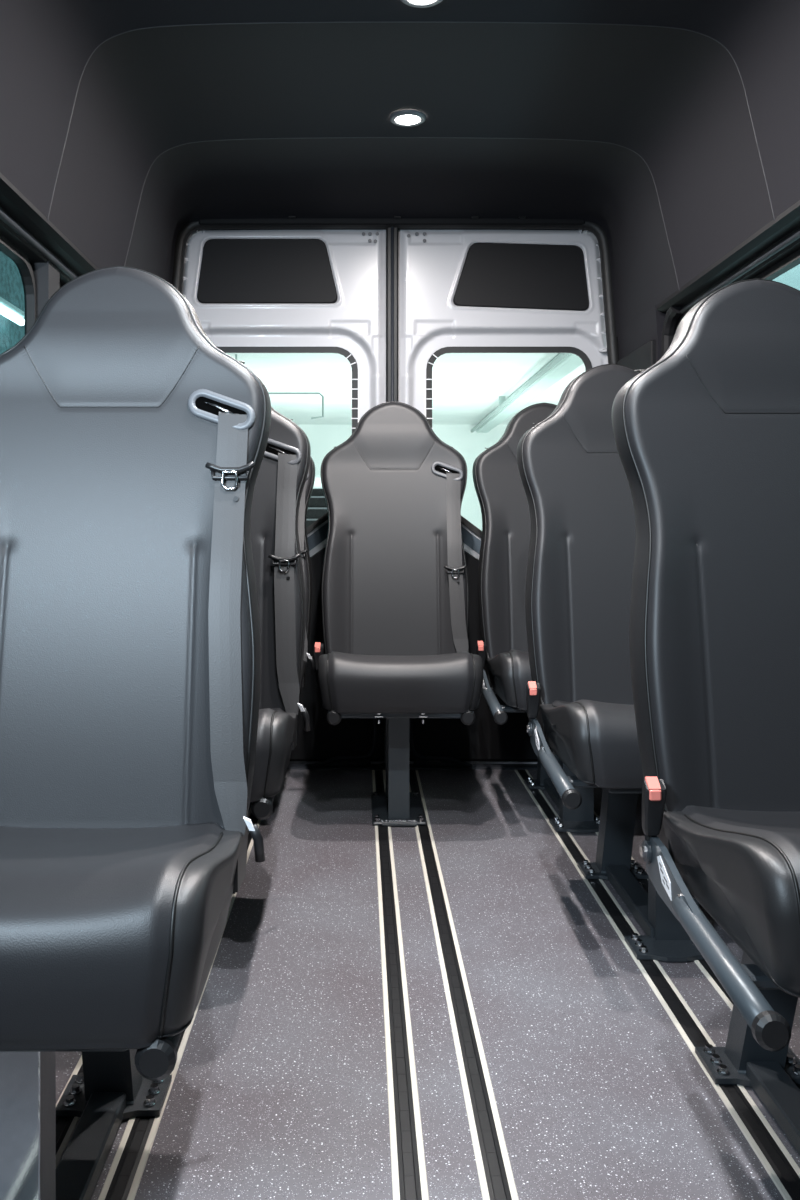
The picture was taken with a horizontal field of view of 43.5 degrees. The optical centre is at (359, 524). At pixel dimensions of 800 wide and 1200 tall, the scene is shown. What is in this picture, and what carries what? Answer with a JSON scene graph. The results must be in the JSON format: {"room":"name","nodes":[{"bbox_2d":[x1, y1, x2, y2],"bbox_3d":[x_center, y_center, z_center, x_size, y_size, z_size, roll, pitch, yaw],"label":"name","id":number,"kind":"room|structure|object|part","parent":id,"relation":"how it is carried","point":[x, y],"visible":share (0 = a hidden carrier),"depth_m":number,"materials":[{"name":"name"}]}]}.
{"room":"vehicle interior","nodes":[
{"label":"vehicle interior","id":0,"kind":"room"},
{"bbox_2d":[30,261,59,318],"bbox_3d":[-0.770,0.115,1.395,0.090,1.530,4.590,0,0,0],"label":"wall","id":1,"kind":"structure","parent":0,"point":[46,275],"depth_m":2.44,"materials":[{"name":"black plastic"}]},
{"bbox_2d":[0,234,35,334],"bbox_3d":[-0.797,-0.357,0.945,0.025,0.565,2.990,0,0,0],"label":"window","id":2,"kind":"structure","parent":1,"relation":"in","point":[9,249],"depth_m":2.39,"materials":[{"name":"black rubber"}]},
{"bbox_2d":[0,172,97,284],"bbox_3d":[-0.757,-0.400,1.133,0.115,0.640,4.067,0,0,0],"label":"trim","id":3,"kind":"structure","parent":1,"relation":"attached to","point":[22,223],"depth_m":2.28,"materials":[{"name":"black plastic"}]},
{"bbox_3d":[-0.753,-0.652,1.100,0.018,0.017,3.900,0,0,0],"label":"guide rail","id":4,"kind":"part","parent":3,"relation":"part of","materials":[{"name":"grey plastic"}]},
{"bbox_2d":[182,230,385,766],"bbox_3d":[-0.342,-0.104,3.678,0.876,1.976,0.114,0,0,1],"label":"door","id":5,"kind":"structure","parent":1,"relation":"in","point":[249,291],"depth_m":3.66,"materials":[{"name":"grey paint"}]},
{"bbox_3d":[-0.339,-0.930,3.668,0.514,0.236,0.023,0,0,0],"label":"infill panel","id":6,"kind":"part","parent":5,"relation":"part of","materials":[{"name":"black plastic"}]},
{"bbox_3d":[-0.304,0.030,3.687,0.645,0.300,0.014,0,0,0],"label":"window sill","id":7,"kind":"part","parent":5,"relation":"part of","materials":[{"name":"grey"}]},
{"bbox_3d":[-0.061,0.792,3.627,0.246,0.184,0.017,0,0,0],"label":"sill trim","id":8,"kind":"part","parent":5,"relation":"part of","materials":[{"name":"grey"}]},
{"bbox_2d":[386,226,397,401],"bbox_3d":[0.118,-0.107,3.667,0.044,1.975,0.067,0,0,0],"label":"trim","id":9,"kind":"structure","parent":1,"relation":"attached to","point":[391,233],"depth_m":3.64,"materials":[{"name":"black rubber"}]},
{"bbox_2d":[172,216,618,363],"bbox_3d":[0.118,-0.134,3.659,1.884,2.032,0.122,0,0,0],"label":"trim","id":10,"kind":"structure","parent":1,"relation":"attached to","point":[474,223],"depth_m":3.62,"materials":[{"name":"black plastic"}]},
{"bbox_2d":[288,763,536,768],"bbox_3d":[0.115,0.892,3.645,1.660,0.036,0.090,0,0,0],"label":"trim","id":11,"kind":"structure","parent":1,"relation":"attached to","point":[381,765],"depth_m":3.60,"materials":[{"name":"grey"}]},
{"bbox_2d":[0,0,799,336],"bbox_3d":[0.115,-0.936,1.400,1.776,0.518,4.600,0,0,0],"label":"ceiling","id":12,"kind":"structure","parent":0,"point":[671,128],"depth_m":2.54,"materials":[{"name":"black fabric"}]},
{"bbox_2d":[390,110,425,126],"bbox_3d":[0.133,-1.129,2.780,0.100,0.009,0.100,0,0,0],"label":"recessed light","id":13,"kind":"object","parent":12,"relation":"in","point":[405,118],"visible":1,"depth_m":2.77,"materials":[{"name":"grey plastic"}]},
{"bbox_2d":[401,0,442,7],"bbox_3d":[0.133,-1.129,2.130,0.100,0.009,0.100,0,0,0],"label":"recessed light","id":14,"kind":"object","parent":12,"relation":"in","point":[414,3],"visible":1,"depth_m":2.16,"materials":[{"name":"grey plastic"}]},
{"bbox_2d":[298,425,506,530],"bbox_3d":[-0.685,-0.285,20.500,10.400,3.530,0.200,0,0,0],"label":"wall","id":15,"kind":"structure","parent":0,"point":[322,438],"depth_m":20.40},
{"bbox_2d":[56,769,799,1199],"bbox_3d":[0.115,0.895,1.370,1.760,0.030,4.540,0,0,0],"label":"floor","id":16,"kind":"structure","parent":0,"point":[279,1091],"depth_m":1.75,"materials":[{"name":"plastic"}]},
{"bbox_2d":[56,1055,82,1167],"bbox_3d":[-0.438,0.878,1.843,0.047,0.003,3.485,0,0,0],"label":"rail","id":17,"kind":"object","parent":16,"relation":"on","point":[65,1125],"visible":0.05,"depth_m":1.46,"materials":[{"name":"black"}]},
{"bbox_2d":[98,802,260,1199],"bbox_3d":[-0.318,0.878,1.843,0.047,0.003,3.485,0,0,0],"label":"rail","id":18,"kind":"object","parent":16,"relation":"on","point":[124,1176],"visible":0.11,"depth_m":1.41,"materials":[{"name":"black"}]},
{"bbox_2d":[0,266,270,1199],"bbox_3d":[-0.396,0.225,1.370,0.527,1.302,0.773,0,0,0],"label":"passenger seat","id":19,"kind":"object","parent":18,"relation":"on","point":[133,446],"visible":1,"depth_m":1.48,"materials":[{"name":"black leather"}]},
{"bbox_3d":[-0.395,0.707,1.093,0.090,0.318,0.004,0,0,0],"label":"plate","id":20,"kind":"part","parent":19,"relation":"part of","materials":[{"name":"grey"}]},
{"bbox_3d":[-0.395,0.708,1.123,0.090,0.325,0.055,0,0,0],"label":"leg","id":21,"kind":"part","parent":19,"relation":"part of","materials":[{"name":"grey metal"}]},
{"bbox_3d":[-0.395,0.706,1.492,0.240,0.328,0.135,0,0,0],"label":"leg","id":22,"kind":"part","parent":19,"relation":"part of","materials":[{"name":"grey metal"}]},
{"bbox_3d":[-0.375,0.872,1.525,0.156,0.009,0.106,0,0,0],"label":"plate","id":23,"kind":"part","parent":19,"relation":"part of","materials":[{"name":"grey metal"}]},
{"bbox_2d":[0,822,241,1050],"bbox_3d":[-0.395,0.449,1.228,0.471,0.171,0.486,0,0,0],"label":"seat cushion","id":24,"kind":"object","parent":19,"relation":"on","point":[111,933],"depth_m":1.01,"materials":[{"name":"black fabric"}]},
{"bbox_3d":[-0.395,0.029,1.587,0.500,0.903,0.338,0,0,0],"label":"backrest","id":25,"kind":"part","parent":19,"relation":"part of","materials":[{"name":"black"}]},
{"bbox_3d":[-0.199,-0.068,1.525,0.027,0.030,0.006,0,0,0],"label":"latch plate","id":26,"kind":"part","parent":19,"relation":"part of","materials":[{"name":"silver metal"}]},
{"bbox_2d":[233,406,310,893],"bbox_3d":[-0.376,0.225,2.265,0.527,1.302,0.773,0,0,0],"label":"passenger seat","id":27,"kind":"object","parent":18,"relation":"on","point":[283,471],"visible":0.23,"depth_m":2.37,"materials":[{"name":"black leather"}]},
{"bbox_2d":[250,708,295,801],"bbox_3d":[-0.375,0.449,2.123,0.471,0.171,0.486,0,0,0],"label":"seat cushion","id":28,"kind":"object","parent":27,"relation":"on","point":[276,734],"depth_m":1.91,"materials":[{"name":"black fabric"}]},
{"bbox_3d":[-0.375,0.029,2.482,0.500,0.903,0.338,0,0,0],"label":"backrest","id":29,"kind":"part","parent":27,"relation":"part of","materials":[{"name":"black"}]},
{"bbox_3d":[-0.180,0.097,2.367,0.027,0.030,0.006,0,0,0],"label":"latch plate","id":30,"kind":"part","parent":27,"relation":"part of","materials":[{"name":"silver metal"}]},
{"bbox_2d":[248,456,315,834],"bbox_3d":[-0.404,0.225,3.165,0.527,1.302,0.773,0,0,0],"label":"passenger seat","id":31,"kind":"object","parent":18,"relation":"on","point":[309,484],"visible":0.05,"depth_m":3.29,"materials":[{"name":"black leather"}]},
{"bbox_2d":[300,659,305,693],"bbox_3d":[-0.403,0.449,3.023,0.471,0.171,0.486,0,0,0],"label":"seat cushion","id":32,"kind":"object","parent":31,"relation":"on","point":[304,660],"depth_m":3.14,"materials":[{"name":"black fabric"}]},
{"bbox_3d":[-0.403,0.029,3.382,0.500,0.903,0.338,0,0,0],"label":"backrest","id":33,"kind":"part","parent":31,"relation":"part of","materials":[{"name":"black"}]},
{"bbox_2d":[372,770,428,1199],"bbox_3d":[0.067,0.878,1.843,0.047,0.003,3.485,0,0,0],"label":"rail","id":34,"kind":"object","parent":16,"relation":"on","point":[408,1167],"visible":0.86,"depth_m":1.70,"materials":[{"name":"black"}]},
{"bbox_2d":[409,770,518,1199],"bbox_3d":[0.183,0.878,1.843,0.047,0.003,3.485,0,0,0],"label":"rail","id":35,"kind":"object","parent":16,"relation":"on","point":[495,1174],"visible":0.84,"depth_m":1.70,"materials":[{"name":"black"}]},
{"bbox_2d":[314,401,482,825],"bbox_3d":[0.114,0.225,3.165,0.527,1.302,0.773,0,0,0],"label":"passenger seat","id":36,"kind":"object","parent":35,"relation":"on","point":[395,588],"visible":1,"depth_m":3.27,"materials":[{"name":"black"}]},
{"bbox_3d":[0.115,0.706,3.205,0.066,0.328,0.050,0,0,0],"label":"leg","id":37,"kind":"part","parent":36,"relation":"part of","materials":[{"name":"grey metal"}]},
{"bbox_3d":[0.115,0.029,3.382,0.500,0.903,0.338,0,0,0],"label":"backrest","id":38,"kind":"part","parent":36,"relation":"part of","materials":[{"name":"black"}]},
{"bbox_3d":[0.115,0.705,2.990,0.220,0.330,0.100,0,0,0],"label":"leg","id":39,"kind":"part","parent":36,"relation":"part of","materials":[{"name":"grey metal"}]},
{"bbox_3d":[0.115,0.872,3.079,0.158,0.009,0.342,0,0,0],"label":"plate","id":40,"kind":"part","parent":36,"relation":"part of","materials":[{"name":"grey metal"}]},
{"bbox_2d":[318,651,482,712],"bbox_3d":[0.115,0.449,3.023,0.471,0.171,0.486,0,0,0],"label":"seat cushion","id":41,"kind":"object","parent":36,"relation":"on","point":[349,681],"depth_m":2.79,"materials":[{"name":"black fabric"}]},
{"bbox_3d":[0.310,0.159,3.253,0.027,0.030,0.006,0,0,0],"label":"latch plate","id":42,"kind":"part","parent":36,"relation":"part of","materials":[{"name":"silver metal"}]},
{"bbox_2d":[514,770,799,1199],"bbox_3d":[0.577,0.878,1.843,0.047,0.003,3.485,0,0,0],"label":"rail","id":43,"kind":"object","parent":16,"relation":"on","point":[769,1149],"visible":0.8,"depth_m":1.75,"materials":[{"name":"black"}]},
{"bbox_2d":[594,811,799,1089],"bbox_3d":[0.697,0.878,1.843,0.047,0.003,3.485,0,0,0],"label":"rail","id":44,"kind":"object","parent":16,"relation":"on","point":[703,966],"visible":0.08,"depth_m":1.95,"materials":[{"name":"silver metal"}]},
{"bbox_2d":[472,403,599,832],"bbox_3d":[0.639,0.225,3.204,0.526,1.302,0.776,0,0,0],"label":"passenger seat","id":45,"kind":"object","parent":44,"relation":"on","point":[506,521],"visible":0.45,"depth_m":3.32,"materials":[{"name":"black"}]},
{"bbox_3d":[0.398,0.506,3.172,0.010,0.077,0.225,0,0,0],"label":"hinge plate","id":46,"kind":"part","parent":45,"relation":"part of","materials":[{"name":"grey metal"}]},
{"bbox_2d":[486,650,531,710],"bbox_3d":[0.640,0.449,3.063,0.471,0.171,0.486,0,0,0],"label":"seat cushion","id":47,"kind":"object","parent":45,"relation":"on","point":[508,672],"depth_m":2.86,"materials":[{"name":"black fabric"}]},
{"bbox_3d":[0.640,0.029,3.422,0.500,0.903,0.338,0,0,0],"label":"backrest","id":48,"kind":"part","parent":45,"relation":"part of","materials":[{"name":"black"}]},
{"bbox_3d":[0.637,0.872,3.360,0.156,0.009,0.106,0,0,0],"label":"plate","id":49,"kind":"part","parent":45,"relation":"part of","materials":[{"name":"grey metal"}]},
{"bbox_3d":[0.640,0.706,3.328,0.240,0.328,0.135,0,0,0],"label":"leg","id":50,"kind":"part","parent":45,"relation":"part of","materials":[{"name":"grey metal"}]},
{"bbox_3d":[0.637,0.872,2.900,0.156,0.009,0.106,0,0,0],"label":"plate","id":51,"kind":"part","parent":45,"relation":"part of","materials":[{"name":"grey metal"}]},
{"bbox_3d":[0.640,0.708,2.958,0.090,0.325,0.055,0,0,0],"label":"leg","id":52,"kind":"part","parent":45,"relation":"part of","materials":[{"name":"grey metal"}]},
{"bbox_2d":[517,364,704,961],"bbox_3d":[0.662,0.225,2.364,0.526,1.302,0.776,0,0,0],"label":"passenger seat","id":53,"kind":"object","parent":44,"relation":"on","point":[579,694],"visible":0.56,"depth_m":2.48,"materials":[{"name":"black leather"}]},
{"bbox_3d":[0.421,0.506,2.333,0.010,0.077,0.225,0,0,0],"label":"hinge plate","id":54,"kind":"part","parent":53,"relation":"part of","materials":[{"name":"grey metal"}]},
{"bbox_3d":[0.663,0.029,2.582,0.500,0.903,0.338,0,0,0],"label":"backrest","id":55,"kind":"part","parent":53,"relation":"part of","materials":[{"name":"black"}]},
{"bbox_2d":[540,700,643,788],"bbox_3d":[0.663,0.449,2.223,0.471,0.171,0.486,0,0,0],"label":"seat cushion","id":56,"kind":"object","parent":53,"relation":"on","point":[597,740],"depth_m":2.01,"materials":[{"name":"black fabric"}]},
{"bbox_3d":[0.637,0.872,2.520,0.156,0.009,0.106,0,0,0],"label":"plate","id":57,"kind":"part","parent":53,"relation":"part of","materials":[{"name":"grey metal"}]},
{"bbox_3d":[0.663,0.706,2.487,0.240,0.328,0.135,0,0,0],"label":"leg","id":58,"kind":"part","parent":53,"relation":"part of","materials":[{"name":"grey metal"}]},
{"bbox_3d":[0.637,0.872,2.060,0.156,0.009,0.106,0,0,0],"label":"plate","id":59,"kind":"part","parent":53,"relation":"part of","materials":[{"name":"grey metal"}]},
{"bbox_3d":[0.663,0.708,2.118,0.090,0.325,0.055,0,0,0],"label":"leg","id":60,"kind":"part","parent":53,"relation":"part of","materials":[{"name":"grey metal"}]},
{"bbox_2d":[612,279,799,1154],"bbox_3d":[0.684,0.225,1.454,0.526,1.302,0.776,0,0,0],"label":"passenger seat","id":61,"kind":"object","parent":44,"relation":"on","point":[707,435],"visible":1,"depth_m":1.58,"materials":[{"name":"black leather"}]},
{"bbox_3d":[0.443,0.506,1.423,0.010,0.077,0.225,0,0,0],"label":"hinge plate","id":62,"kind":"part","parent":61,"relation":"part of","materials":[{"name":"grey metal"}]},
{"bbox_3d":[0.685,0.029,1.672,0.500,0.903,0.338,0,0,0],"label":"backrest","id":63,"kind":"part","parent":61,"relation":"part of","materials":[{"name":"black"}]},
{"bbox_2d":[663,805,799,997],"bbox_3d":[0.685,0.449,1.313,0.471,0.171,0.486,0,0,0],"label":"seat cushion","id":64,"kind":"object","parent":61,"relation":"on","point":[741,863],"depth_m":1.22,"materials":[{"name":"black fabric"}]},
{"bbox_3d":[0.635,0.872,1.610,0.156,0.009,0.106,0,0,0],"label":"plate","id":65,"kind":"part","parent":61,"relation":"part of","materials":[{"name":"grey metal"}]},
{"bbox_3d":[0.685,0.706,1.577,0.240,0.328,0.135,0,0,0],"label":"leg","id":66,"kind":"part","parent":61,"relation":"part of","materials":[{"name":"grey metal"}]},
{"bbox_2d":[677,312,686,327],"bbox_3d":[1.000,0.115,1.395,0.090,1.530,4.590,0,0,0],"label":"wall","id":67,"kind":"structure","parent":0,"point":[683,315],"depth_m":3.09,"materials":[{"name":"black"}]},
{"bbox_2d":[398,229,607,765],"bbox_3d":[0.578,-0.104,3.678,0.876,1.976,0.114,0,0,-1],"label":"door","id":68,"kind":"structure","parent":67,"relation":"in","point":[460,291],"depth_m":3.66,"materials":[{"name":"grey paint"}]},
{"bbox_3d":[0.297,0.792,3.627,0.246,0.184,0.017,0,0,0],"label":"sill trim","id":69,"kind":"part","parent":68,"relation":"part of","materials":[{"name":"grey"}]},
{"bbox_3d":[0.540,0.030,3.687,0.645,0.300,0.014,0,0,0],"label":"window sill","id":70,"kind":"part","parent":68,"relation":"part of","materials":[{"name":"grey metal"}]},
{"bbox_3d":[0.590,-0.910,3.668,0.497,0.250,0.023,0,0,0],"label":"infill panel","id":71,"kind":"part","parent":68,"relation":"part of","materials":[{"name":"black plastic"}]},
{"bbox_2d":[616,305,665,371],"bbox_3d":[0.986,0.080,3.400,0.119,1.600,0.480,0,0,0],"label":"trim","id":72,"kind":"structure","parent":67,"relation":"attached to","point":[639,342],"depth_m":3.30,"materials":[{"name":"black plastic"}]},
{"bbox_2d":[656,200,799,357],"bbox_3d":[0.988,-0.400,1.133,0.115,0.640,4.067,0,0,0],"label":"trim","id":73,"kind":"structure","parent":67,"relation":"attached to","point":[778,239],"depth_m":2.54,"materials":[{"name":"black plastic"}]},
{"bbox_3d":[0.983,-0.652,1.100,0.018,0.017,3.900,0,0,0],"label":"guide rail","id":74,"kind":"part","parent":73,"relation":"part of","materials":[{"name":"grey plastic"}]},
{"bbox_2d":[753,249,799,279],"bbox_3d":[1.028,-0.357,1.225,0.025,0.565,3.550,0,0,0],"label":"window","id":75,"kind":"structure","parent":67,"relation":"in","point":[793,260],"depth_m":2.43,"materials":[{"name":"glass"}]},
{"label":"outside","id":76,"kind":"structure","parent":0,"visible":0},
{"bbox_3d":[-0.685,1.530,8.000,10.400,0.100,26.000,0,0,0],"label":"floor","id":77,"kind":"structure","parent":76,"visible":0},
{"bbox_2d":[306,475,327,527],"bbox_3d":[-0.695,0.520,9.037,1.020,1.920,0.425,0,0,0],"label":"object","id":78,"kind":"object","parent":77,"relation":"on","point":[317,506],"visible":0.02,"depth_m":8.84,"materials":[{"name":"black"}]},
{"bbox_3d":[-0.695,0.520,9.050,1.020,1.920,0.400,0,0,0],"label":"casing","id":79,"kind":"part","parent":78,"relation":"part of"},
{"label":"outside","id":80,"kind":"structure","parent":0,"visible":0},
{"bbox_2d":[0,251,24,353],"bbox_3d":[-2.535,-0.285,7.700,0.100,3.530,25.400,0,0,0],"label":"wall","id":81,"kind":"structure","parent":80,"point":[11,285],"depth_m":7.11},
{"bbox_2d":[0,297,24,325],"bbox_3d":[-2.420,-1.452,6.000,0.130,0.096,2.200,0,0,0],"label":"lamp","id":82,"kind":"object","parent":81,"relation":"attached to","point":[7,309],"visible":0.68,"depth_m":6.80,"materials":[{"name":"grey"}]},
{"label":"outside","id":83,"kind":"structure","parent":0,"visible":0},
{"bbox_2d":[226,264,799,424],"bbox_3d":[-0.685,-2.100,8.000,10.400,0.100,26.000,0,0,0],"label":"window","id":84,"kind":"structure","parent":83,"point":[467,387],"depth_m":14.38,"materials":[{"name":"clear glass"}]},
{"bbox_2d":[235,354,323,418],"bbox_3d":[-0.965,-1.664,12.000,1.064,0.792,0.024,0,0,0],"label":"conduit","id":85,"kind":"object","parent":84,"relation":"hanging from","point":[235,354],"visible":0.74,"depth_m":11.99,"materials":[{"name":"grey"}]},
{"bbox_2d":[471,353,568,432],"bbox_3d":[2.265,-1.962,12.700,0.100,0.195,15.000,0,0,0],"label":"ceiling pipe","id":86,"kind":"object","parent":84,"relation":"attached to","point":[503,401],"visible":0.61,"depth_m":13.89,"materials":[{"name":"grey"}]},
{"bbox_2d":[476,353,582,432],"bbox_3d":[2.490,-1.965,12.165,0.250,0.170,16.430,0,0,0],"label":"ceiling beam","id":87,"kind":"structure","parent":84,"relation":"attached to","point":[570,362],"depth_m":13.98,"materials":[{"name":"white"}]}
]}

